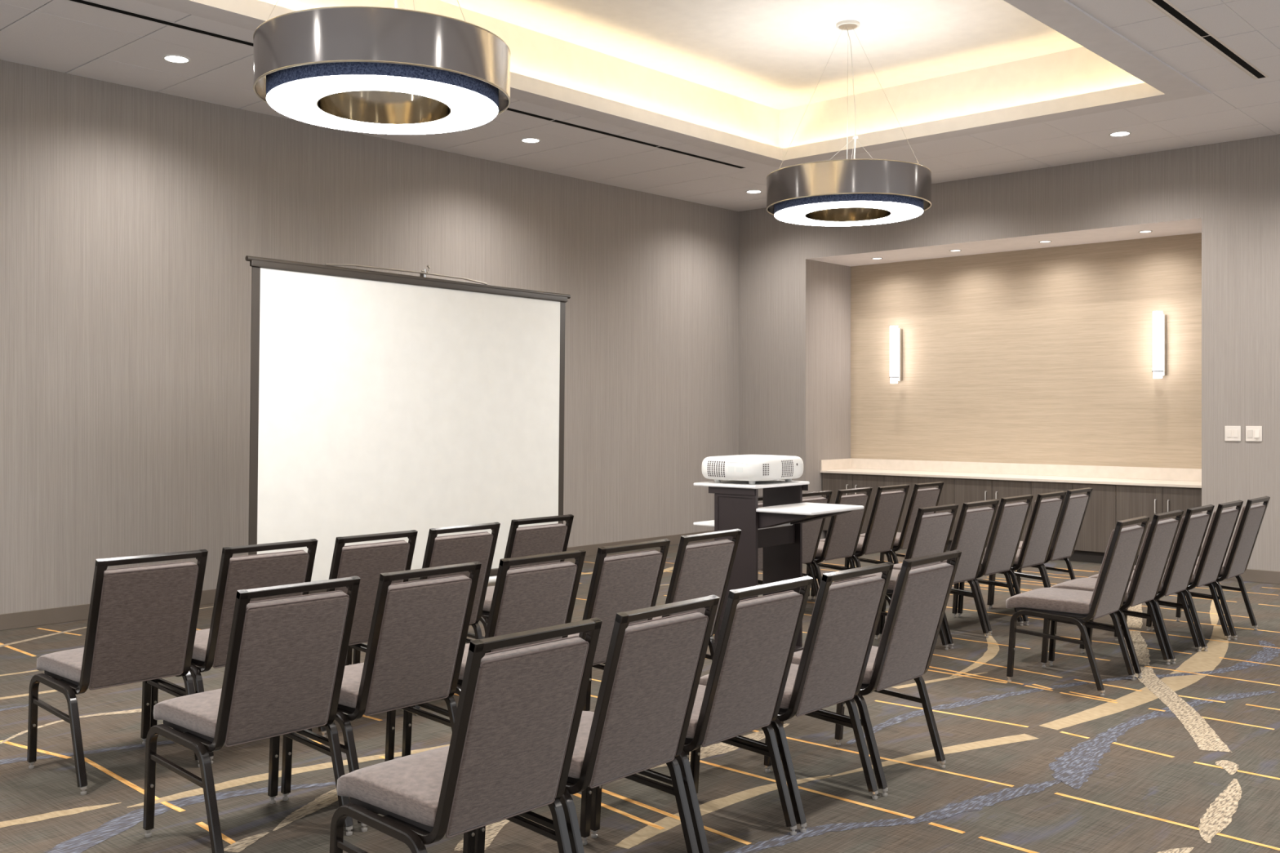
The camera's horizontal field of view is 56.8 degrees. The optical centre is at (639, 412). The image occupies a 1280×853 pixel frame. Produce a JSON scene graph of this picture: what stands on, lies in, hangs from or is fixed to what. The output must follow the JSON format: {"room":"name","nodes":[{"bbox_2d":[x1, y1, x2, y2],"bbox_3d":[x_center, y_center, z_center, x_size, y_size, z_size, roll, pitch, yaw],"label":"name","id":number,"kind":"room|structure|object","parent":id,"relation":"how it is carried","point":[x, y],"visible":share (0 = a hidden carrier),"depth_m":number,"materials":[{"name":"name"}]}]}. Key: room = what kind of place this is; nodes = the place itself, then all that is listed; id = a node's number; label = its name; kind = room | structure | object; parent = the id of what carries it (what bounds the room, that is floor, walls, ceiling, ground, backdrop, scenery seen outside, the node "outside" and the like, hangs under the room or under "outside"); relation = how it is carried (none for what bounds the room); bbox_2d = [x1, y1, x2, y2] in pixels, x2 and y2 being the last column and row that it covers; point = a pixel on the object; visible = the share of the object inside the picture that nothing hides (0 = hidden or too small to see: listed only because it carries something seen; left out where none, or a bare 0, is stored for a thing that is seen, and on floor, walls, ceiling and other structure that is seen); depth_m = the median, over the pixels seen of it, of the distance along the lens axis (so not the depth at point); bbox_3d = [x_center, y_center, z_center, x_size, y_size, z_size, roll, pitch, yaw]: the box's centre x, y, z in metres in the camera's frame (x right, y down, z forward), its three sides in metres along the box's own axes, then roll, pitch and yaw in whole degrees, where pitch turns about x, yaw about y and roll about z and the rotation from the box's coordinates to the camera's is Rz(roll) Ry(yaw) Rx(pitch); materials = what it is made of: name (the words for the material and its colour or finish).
{"room":"conference room","nodes":[
{"label":"conference room","id":0,"kind":"room"},
{"bbox_2d":[0,59,738,613],"bbox_3d":[-3.212,-0.800,9.542,0.120,4.600,13.220,0,0,42],"label":"wall","id":1,"kind":"structure","parent":0,"point":[131,217],"depth_m":9.35,"materials":[{"name":"grey paint"}]},
{"bbox_2d":[0,530,714,631],"bbox_3d":[-3.170,1.444,9.490,0.012,0.112,12.999,0,0,42],"label":"baseboard","id":2,"kind":"structure","parent":1,"relation":"attached to","point":[78,612],"depth_m":8.48,"materials":[{"name":"plastic"}]},
{"bbox_2d":[0,539,1279,852],"bbox_3d":[1.083,1.529,4.883,12.703,0.062,16.310,0,0,42],"label":"floor","id":3,"kind":"structure","parent":0,"point":[1183,757],"depth_m":5.08,"materials":[{"name":"carpet"}]},
{"bbox_2d":[26,549,208,795],"bbox_3d":[-2.194,1.036,4.985,0.654,0.928,0.517,0,0,42],"label":"banquet chair","id":4,"kind":"object","parent":3,"relation":"on","point":[142,623],"visible":0.93,"depth_m":4.82,"materials":[{"name":"fabric"}]},
{"bbox_2d":[149,538,317,764],"bbox_3d":[-1.849,1.036,5.388,0.654,0.928,0.517,0,0,41],"label":"banquet chair","id":5,"kind":"object","parent":3,"relation":"on","point":[211,646],"visible":0.32,"depth_m":5.15,"materials":[{"name":"fabric"}]},
{"bbox_2d":[142,576,360,852],"bbox_3d":[-1.368,1.036,4.178,0.654,0.928,0.517,0,0,42],"label":"banquet chair","id":6,"kind":"object","parent":3,"relation":"on","point":[286,660],"visible":1,"depth_m":4.02,"materials":[{"name":"fabric"}]},
{"bbox_2d":[318,529,417,737],"bbox_3d":[-1.474,1.036,5.796,0.654,0.928,0.517,0,0,41],"label":"banquet chair","id":7,"kind":"object","parent":3,"relation":"on","point":[366,562],"visible":0.26,"depth_m":5.62,"materials":[{"name":"fabric"}]},
{"bbox_2d":[280,561,481,831],"bbox_3d":[-1.001,1.036,4.578,0.654,0.928,0.517,0,0,41],"label":"banquet chair","id":8,"kind":"object","parent":3,"relation":"on","point":[418,633],"visible":0.73,"depth_m":4.41,"materials":[{"name":"fabric"}]},
{"bbox_2d":[244,255,570,594],"bbox_3d":[-1.550,0.252,8.043,0.636,2.483,2.660,0,-1,42],"label":"projection screen","id":9,"kind":"object","parent":3,"relation":"on","point":[381,402],"visible":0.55,"depth_m":7.77,"materials":[{"name":"fabric"}]},
{"bbox_2d":[352,522,500,715],"bbox_3d":[-1.121,1.036,6.201,0.654,0.928,0.517,0,0,40],"label":"banquet chair","id":10,"kind":"object","parent":3,"relation":"on","point":[480,547],"visible":0.27,"depth_m":6.05,"materials":[{"name":"fabric"}]},
{"bbox_2d":[329,617,602,852],"bbox_3d":[-0.498,1.036,3.339,0.654,0.928,0.517,0,0,42],"label":"banquet chair","id":11,"kind":"object","parent":3,"relation":"on","point":[508,755],"visible":1,"depth_m":3.18,"materials":[{"name":"fabric"}]},
{"bbox_2d":[401,549,586,757],"bbox_3d":[-0.618,1.036,4.991,0.654,0.928,0.517,0,0,42],"label":"banquet chair","id":12,"kind":"object","parent":3,"relation":"on","point":[531,597],"visible":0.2,"depth_m":4.80,"materials":[{"name":"fabric"}]},
{"bbox_2d":[466,514,573,639],"bbox_3d":[-0.764,1.036,6.674,0.654,0.928,0.517,0,0,41],"label":"banquet chair","id":13,"kind":"object","parent":3,"relation":"on","point":[524,541],"visible":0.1,"depth_m":6.46,"materials":[{"name":"fabric"}]},
{"bbox_2d":[474,595,719,852],"bbox_3d":[-0.145,1.036,3.746,0.654,0.928,0.517,0,0,41],"label":"banquet chair","id":14,"kind":"object","parent":3,"relation":"on","point":[640,719],"visible":0.77,"depth_m":3.57,"materials":[{"name":"fabric"}]},
{"bbox_2d":[567,538,670,670],"bbox_3d":[-0.257,1.036,5.395,0.654,0.928,0.517,0,0,41],"label":"banquet chair","id":15,"kind":"object","parent":3,"relation":"on","point":[631,581],"visible":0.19,"depth_m":5.19,"materials":[{"name":"fabric"}]},
{"bbox_2d":[582,528,741,711],"bbox_3d":[0.103,1.036,5.850,0.654,0.928,0.517,0,0,40],"label":"banquet chair","id":16,"kind":"object","parent":3,"relation":"on","point":[702,569],"visible":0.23,"depth_m":5.67,"materials":[{"name":"fabric"}]},
{"bbox_2d":[590,576,813,852],"bbox_3d":[0.209,1.036,4.176,0.654,0.928,0.517,0,0,41],"label":"banquet chair","id":17,"kind":"object","parent":3,"relation":"on","point":[744,691],"visible":0.66,"depth_m":3.99,"materials":[{"name":"fabric"}]},
{"bbox_2d":[758,496,762,584],"bbox_3d":[0.659,1.036,8.372,0.654,0.928,0.517,0,0,41],"label":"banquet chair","id":18,"kind":"object","parent":3,"relation":"on","point":[760,498],"visible":0.03,"depth_m":8.27,"materials":[{"name":"fabric"}]},
{"bbox_2d":[693,480,863,652],"bbox_3d":[0.769,0.950,6.705,0.810,1.100,0.575,0,0,40],"label":"cart","id":19,"kind":"object","parent":3,"relation":"on","point":[775,526],"visible":0.4,"depth_m":6.61,"materials":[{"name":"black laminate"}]},
{"bbox_2d":[693,520,792,529],"bbox_3d":[0.591,0.638,6.781,0.440,0.017,0.370,0,0,40],"label":"shelf","id":20,"kind":"object","parent":19,"relation":"attached to","point":[722,524],"depth_m":6.60,"materials":[{"name":"white laminate"}]},
{"bbox_2d":[693,480,809,488],"bbox_3d":[0.643,0.409,6.797,0.430,0.018,0.553,0,0,40],"label":"shelf","id":21,"kind":"object","parent":19,"relation":"attached to","point":[729,484],"depth_m":6.68,"materials":[{"name":"white laminate"}]},
{"bbox_2d":[702,454,803,484],"bbox_3d":[0.649,0.324,6.803,0.453,0.153,0.537,0,0,40],"label":"projector","id":22,"kind":"object","parent":19,"relation":"on","point":[752,468],"visible":1,"depth_m":6.61,"materials":[{"name":"white plastic"}]},
{"bbox_2d":[706,461,724,476],"bbox_3d":[0.427,0.318,6.645,0.124,0.088,0.009,0,0,42],"label":"vent grille","id":23,"kind":"object","parent":22,"relation":"attached to","point":[714,468],"depth_m":6.64,"materials":[{"name":"white plastic"}]},
{"bbox_2d":[763,463,768,475],"bbox_3d":[0.695,0.316,6.524,0.046,0.065,0.004,0,0,-35],"label":"vent grille","id":24,"kind":"object","parent":22,"relation":"attached to","point":[766,466],"depth_m":6.52,"materials":[{"name":"white plastic"}]},
{"bbox_2d":[781,460,793,477],"bbox_3d":[0.830,0.317,6.672,0.008,0.094,0.115,0,0,40],"label":"vent grille","id":25,"kind":"object","parent":22,"relation":"attached to","point":[787,466],"depth_m":6.67,"materials":[{"name":"white plastic"}]},
{"bbox_2d":[794,645,803,652],"bbox_3d":[0.679,1.370,6.777,0.320,0.020,0.484,0,0,40],"label":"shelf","id":26,"kind":"object","parent":19,"relation":"attached to","point":[797,648],"depth_m":6.82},
{"bbox_2d":[755,502,863,515],"bbox_3d":[0.935,0.535,6.576,0.390,0.020,0.555,0,0,40],"label":"shelf","id":27,"kind":"object","parent":19,"relation":"attached to","point":[798,508],"depth_m":6.47,"materials":[{"name":"white laminate"}]},
{"bbox_2d":[689,561,893,832],"bbox_3d":[0.575,1.036,4.569,0.654,0.928,0.517,0,0,42],"label":"banquet chair","id":28,"kind":"object","parent":3,"relation":"on","point":[831,668],"visible":0.74,"depth_m":4.38,"materials":[{"name":"fabric"}]},
{"bbox_2d":[758,489,831,597],"bbox_3d":[1.018,1.036,8.745,0.654,0.928,0.517,0,0,41],"label":"banquet chair","id":29,"kind":"object","parent":3,"relation":"on","point":[812,530],"visible":0.18,"depth_m":8.68,"materials":[{"name":"fabric"}]},
{"bbox_2d":[802,487,872,599],"bbox_3d":[1.385,1.036,9.112,0.654,0.928,0.517,0,0,41],"label":"banquet chair","id":30,"kind":"object","parent":3,"relation":"on","point":[844,530],"visible":0.52,"depth_m":8.93,"materials":[{"name":"fabric"}]},
{"bbox_2d":[822,472,884,538],"bbox_3d":[2.631,1.104,13.818,0.828,0.792,0.636,0,0,42],"label":"base cabinet","id":31,"kind":"object","parent":3,"relation":"on","point":[833,482],"visible":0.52,"depth_m":13.61,"materials":[{"name":"laminate"}]},
{"bbox_2d":[810,484,909,599],"bbox_3d":[1.754,1.036,9.477,0.654,0.928,0.517,0,0,41],"label":"banquet chair","id":32,"kind":"object","parent":3,"relation":"on","point":[887,508],"visible":0.59,"depth_m":9.30,"materials":[{"name":"fabric"}]},
{"bbox_2d":[773,549,961,796],"bbox_3d":[0.942,1.036,4.965,0.654,0.928,0.517,0,0,41],"label":"banquet chair","id":33,"kind":"object","parent":3,"relation":"on","point":[904,651],"visible":0.73,"depth_m":4.77,"materials":[{"name":"fabric"}]},
{"bbox_2d":[833,503,958,649],"bbox_3d":[1.600,1.036,7.460,0.654,0.928,0.517,0,0,43],"label":"banquet chair","id":34,"kind":"object","parent":3,"relation":"on","point":[931,533],"visible":0.34,"depth_m":7.26,"materials":[{"name":"fabric"}]},
{"bbox_2d":[849,481,943,568],"bbox_3d":[2.121,1.036,9.844,0.654,0.928,0.517,0,0,41],"label":"banquet chair","id":35,"kind":"object","parent":3,"relation":"on","point":[925,497],"visible":0.29,"depth_m":9.59,"materials":[{"name":"fabric"}]},
{"bbox_2d":[884,475,954,550],"bbox_3d":[3.269,1.104,13.263,0.858,0.792,0.600,0,0,42],"label":"base cabinet","id":36,"kind":"object","parent":3,"relation":"on","point":[947,495],"visible":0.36,"depth_m":13.01,"materials":[{"name":"laminate"}]},
{"bbox_2d":[879,498,999,648],"bbox_3d":[1.973,1.036,7.855,0.654,0.928,0.517,0,0,43],"label":"banquet chair","id":37,"kind":"object","parent":3,"relation":"on","point":[974,526],"visible":0.49,"depth_m":7.71,"materials":[{"name":"fabric"}]},
{"bbox_2d":[943,494,1033,635],"bbox_3d":[2.344,1.036,8.295,0.654,0.928,0.517,0,0,42],"label":"banquet chair","id":38,"kind":"object","parent":3,"relation":"on","point":[1010,520],"visible":0.75,"depth_m":8.11,"materials":[{"name":"fabric"}]},
{"bbox_2d":[954,478,1031,546],"bbox_3d":[3.894,1.104,12.672,0.858,0.792,0.636,0,0,42],"label":"base cabinet","id":39,"kind":"object","parent":3,"relation":"on","point":[966,490],"visible":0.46,"depth_m":12.49,"materials":[{"name":"laminate"}]},
{"bbox_2d":[957,490,1066,626],"bbox_3d":[2.713,1.036,8.671,0.654,0.928,0.517,0,0,42],"label":"banquet chair","id":40,"kind":"object","parent":3,"relation":"on","point":[1034,550],"visible":0.7,"depth_m":8.49,"materials":[{"name":"fabric"}]},
{"bbox_2d":[990,487,1093,608],"bbox_3d":[3.060,1.036,9.076,0.654,0.928,0.517,0,0,41],"label":"banquet chair","id":41,"kind":"object","parent":3,"relation":"on","point":[1074,507],"visible":0.41,"depth_m":8.91,"materials":[{"name":"fabric"}]},
{"bbox_2d":[1031,481,1115,563],"bbox_3d":[4.543,1.104,12.108,0.858,0.792,0.600,0,0,42],"label":"base cabinet","id":42,"kind":"object","parent":3,"relation":"on","point":[1099,522],"visible":0.47,"depth_m":11.75,"materials":[{"name":"laminate"}]},
{"bbox_2d":[1005,515,1150,696],"bbox_3d":[2.427,1.036,6.597,0.654,0.928,0.517,0,0,41],"label":"banquet chair","id":43,"kind":"object","parent":3,"relation":"on","point":[1071,606],"visible":1,"depth_m":6.46,"materials":[{"name":"fabric"}]},
{"bbox_2d":[1048,509,1183,678],"bbox_3d":[2.803,1.036,7.009,0.654,0.928,0.517,0,0,41],"label":"banquet chair","id":44,"kind":"object","parent":3,"relation":"on","point":[1144,584],"visible":0.82,"depth_m":6.84,"materials":[{"name":"fabric"}]},
{"bbox_2d":[1085,504,1214,664],"bbox_3d":[3.170,1.036,7.395,0.654,0.928,0.517,0,0,42],"label":"banquet chair","id":45,"kind":"object","parent":3,"relation":"on","point":[1193,528],"visible":0.64,"depth_m":7.18,"materials":[{"name":"fabric"}]},
{"bbox_2d":[1115,484,1201,565],"bbox_3d":[5.175,1.104,11.510,0.878,0.792,0.636,0,0,42],"label":"base cabinet","id":46,"kind":"object","parent":3,"relation":"on","point":[1131,501],"visible":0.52,"depth_m":11.37,"materials":[{"name":"laminate"}]},
{"bbox_2d":[820,458,1201,488],"bbox_3d":[3.927,0.632,12.672,4.306,0.149,0.668,0,0,42],"label":"countertop","id":47,"kind":"structure","parent":46,"relation":"on","point":[1111,475],"depth_m":12.74,"materials":[{"name":"stone"}]},
{"bbox_2d":[1122,500,1243,651],"bbox_3d":[3.538,1.036,7.766,0.654,0.928,0.517,0,0,42],"label":"banquet chair","id":48,"kind":"object","parent":3,"relation":"on","point":[1223,522],"visible":0.65,"depth_m":7.54,"materials":[{"name":"fabric"}]},
{"bbox_2d":[1152,496,1270,640],"bbox_3d":[3.908,1.036,8.134,0.654,0.928,0.517,0,0,42],"label":"banquet chair","id":49,"kind":"object","parent":3,"relation":"on","point":[1236,562],"visible":0.67,"depth_m":7.91,"materials":[{"name":"fabric"}]},
{"bbox_2d":[0,0,1279,211],"bbox_3d":[0.689,-2.676,5.991,10.430,0.528,13.000,0,0,42],"label":"ceiling","id":50,"kind":"structure","parent":0,"point":[739,78],"depth_m":9.54,"materials":[{"name":"white paint"}]},
{"bbox_2d":[162,54,191,63],"bbox_3d":[-3.178,-2.422,8.121,0.182,0.006,0.182,0,0,42],"label":"recessed light","id":51,"kind":"object","parent":50,"relation":"in","point":[170,58],"visible":1,"depth_m":8.12,"materials":[{"name":"white plastic"}]},
{"bbox_2d":[253,0,510,134],"bbox_3d":[-1.255,-2.217,5.821,1.230,1.444,1.230,0,0,42],"label":"pendant","id":52,"kind":"object","parent":50,"relation":"hanging from","point":[359,68],"visible":1,"depth_m":5.41,"materials":[{"name":"silver metal"}]},
{"bbox_2d":[266,75,497,134],"bbox_3d":[-1.255,-1.498,5.821,1.110,0.006,1.110,0,0,42],"label":"diffuser","id":53,"kind":"object","parent":52,"relation":"attached to","point":[297,97],"depth_m":5.70,"materials":[{"name":"white plastic"}]},
{"bbox_2d":[66,0,746,168],"bbox_3d":[-2.497,-2.424,7.867,0.096,0.001,10.500,0,0,42],"label":"ceiling vent","id":54,"kind":"object","parent":50,"relation":"in","point":[86,2],"visible":0.59,"depth_m":7.79,"materials":[{"name":"metal"}]},
{"bbox_2d":[520,137,540,142],"bbox_3d":[-0.974,-2.422,10.550,0.182,0.006,0.182,0,0,42],"label":"recessed light","id":55,"kind":"object","parent":50,"relation":"in","point":[525,140],"visible":1,"depth_m":10.55,"materials":[{"name":"white plastic"}]},
{"bbox_2d":[745,190,762,193],"bbox_3d":[1.250,-2.422,13.002,0.182,0.006,0.182,0,0,42],"label":"recessed light","id":56,"kind":"object","parent":50,"relation":"in","point":[748,191],"visible":1,"depth_m":12.99,"materials":[{"name":"white plastic"}]},
{"bbox_2d":[766,20,931,226],"bbox_3d":[1.574,-2.217,8.960,1.230,1.444,1.230,0,0,42],"label":"pendant","id":57,"kind":"object","parent":50,"relation":"hanging from","point":[854,192],"visible":1,"depth_m":8.53,"materials":[{"name":"silver metal"}]},
{"bbox_2d":[773,200,923,226],"bbox_3d":[1.574,-1.498,8.960,1.110,0.006,1.110,0,0,42],"label":"diffuser","id":58,"kind":"object","parent":57,"relation":"attached to","point":[797,212],"depth_m":8.90,"materials":[{"name":"white plastic"}]},
{"bbox_2d":[1108,131,1131,137],"bbox_3d":[4.177,-2.422,10.306,0.182,0.006,0.182,0,0,42],"label":"recessed light","id":59,"kind":"object","parent":50,"relation":"in","point":[1117,134],"visible":1,"depth_m":10.32,"materials":[{"name":"white plastic"}]},
{"bbox_2d":[1145,0,1268,79],"bbox_3d":[0.984,-2.424,4.703,0.098,0.001,10.490,0,0,42],"label":"ceiling vent","id":60,"kind":"object","parent":50,"relation":"in","point":[1165,6],"visible":1,"depth_m":7.65,"materials":[{"name":"black metal"}]},
{"bbox_2d":[806,217,1201,266],"bbox_3d":[3.871,-1.819,12.610,4.310,0.101,1.079,0,0,42],"label":"ceiling","id":61,"kind":"structure","parent":0,"point":[1188,226],"depth_m":12.37,"materials":[{"name":"paint"}]},
{"bbox_2d":[1038,240,1052,243],"bbox_3d":[4.195,-1.767,12.261,0.132,0.006,0.132,0,0,42],"label":"recessed light","id":62,"kind":"object","parent":61,"relation":"attached to","point":[1042,242],"visible":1,"depth_m":12.27,"materials":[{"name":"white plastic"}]},
{"bbox_2d":[1137,230,1152,232],"bbox_3d":[4.943,-1.767,11.582,0.132,0.006,0.132,0,0,42],"label":"recessed light","id":63,"kind":"object","parent":61,"relation":"attached to","point":[1144,231],"visible":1,"depth_m":11.57,"materials":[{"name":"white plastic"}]},
{"bbox_2d":[738,133,1279,571],"bbox_3d":[5.418,-0.800,11.205,10.430,4.600,1.080,0,0,42],"label":"wall","id":64,"kind":"structure","parent":0,"point":[794,310],"depth_m":11.56,"materials":[{"name":"grey paint"}]},
{"bbox_2d":[850,232,1201,469],"bbox_3d":[4.193,-0.135,12.965,4.310,3.270,0.120,0,0,42],"label":"wall panel","id":65,"kind":"object","parent":64,"relation":"attached to","point":[1040,356],"visible":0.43,"depth_m":12.83,"materials":[{"name":"beige wood"}]},
{"bbox_2d":[889,325,902,383],"bbox_3d":[2.989,-0.675,13.863,0.104,0.670,0.166,0,0,42],"label":"wall sconce","id":66,"kind":"object","parent":65,"relation":"attached to","point":[895,334],"visible":1,"depth_m":13.81,"materials":[{"name":"glass"}]},
{"bbox_2d":[1151,311,1166,378],"bbox_3d":[5.196,-0.675,11.861,0.104,0.670,0.166,0,0,42],"label":"wall sconce","id":67,"kind":"object","parent":65,"relation":"attached to","point":[1159,320],"visible":1,"depth_m":11.81,"materials":[{"name":"glass"}]},
{"bbox_2d":[1224,426,1240,440],"bbox_3d":[5.295,0.189,10.580,0.132,0.134,0.012,0,0,42],"label":"switch plate","id":68,"kind":"object","parent":64,"relation":"attached to","point":[1231,433],"visible":1,"depth_m":10.58,"materials":[{"name":"white plastic"}]},
{"bbox_2d":[1225,568,1279,584],"bbox_3d":[5.056,1.444,10.796,10.417,0.112,0.012,0,0,42],"label":"baseboard","id":69,"kind":"structure","parent":64,"relation":"attached to","point":[1250,575],"depth_m":10.42,"materials":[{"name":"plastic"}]},
{"bbox_2d":[1245,426,1262,441],"bbox_3d":[5.421,0.189,10.462,0.132,0.134,0.018,0,0,42],"label":"switch plate","id":70,"kind":"object","parent":64,"relation":"attached to","point":[1253,433],"visible":1,"depth_m":10.46,"materials":[{"name":"white plastic"}]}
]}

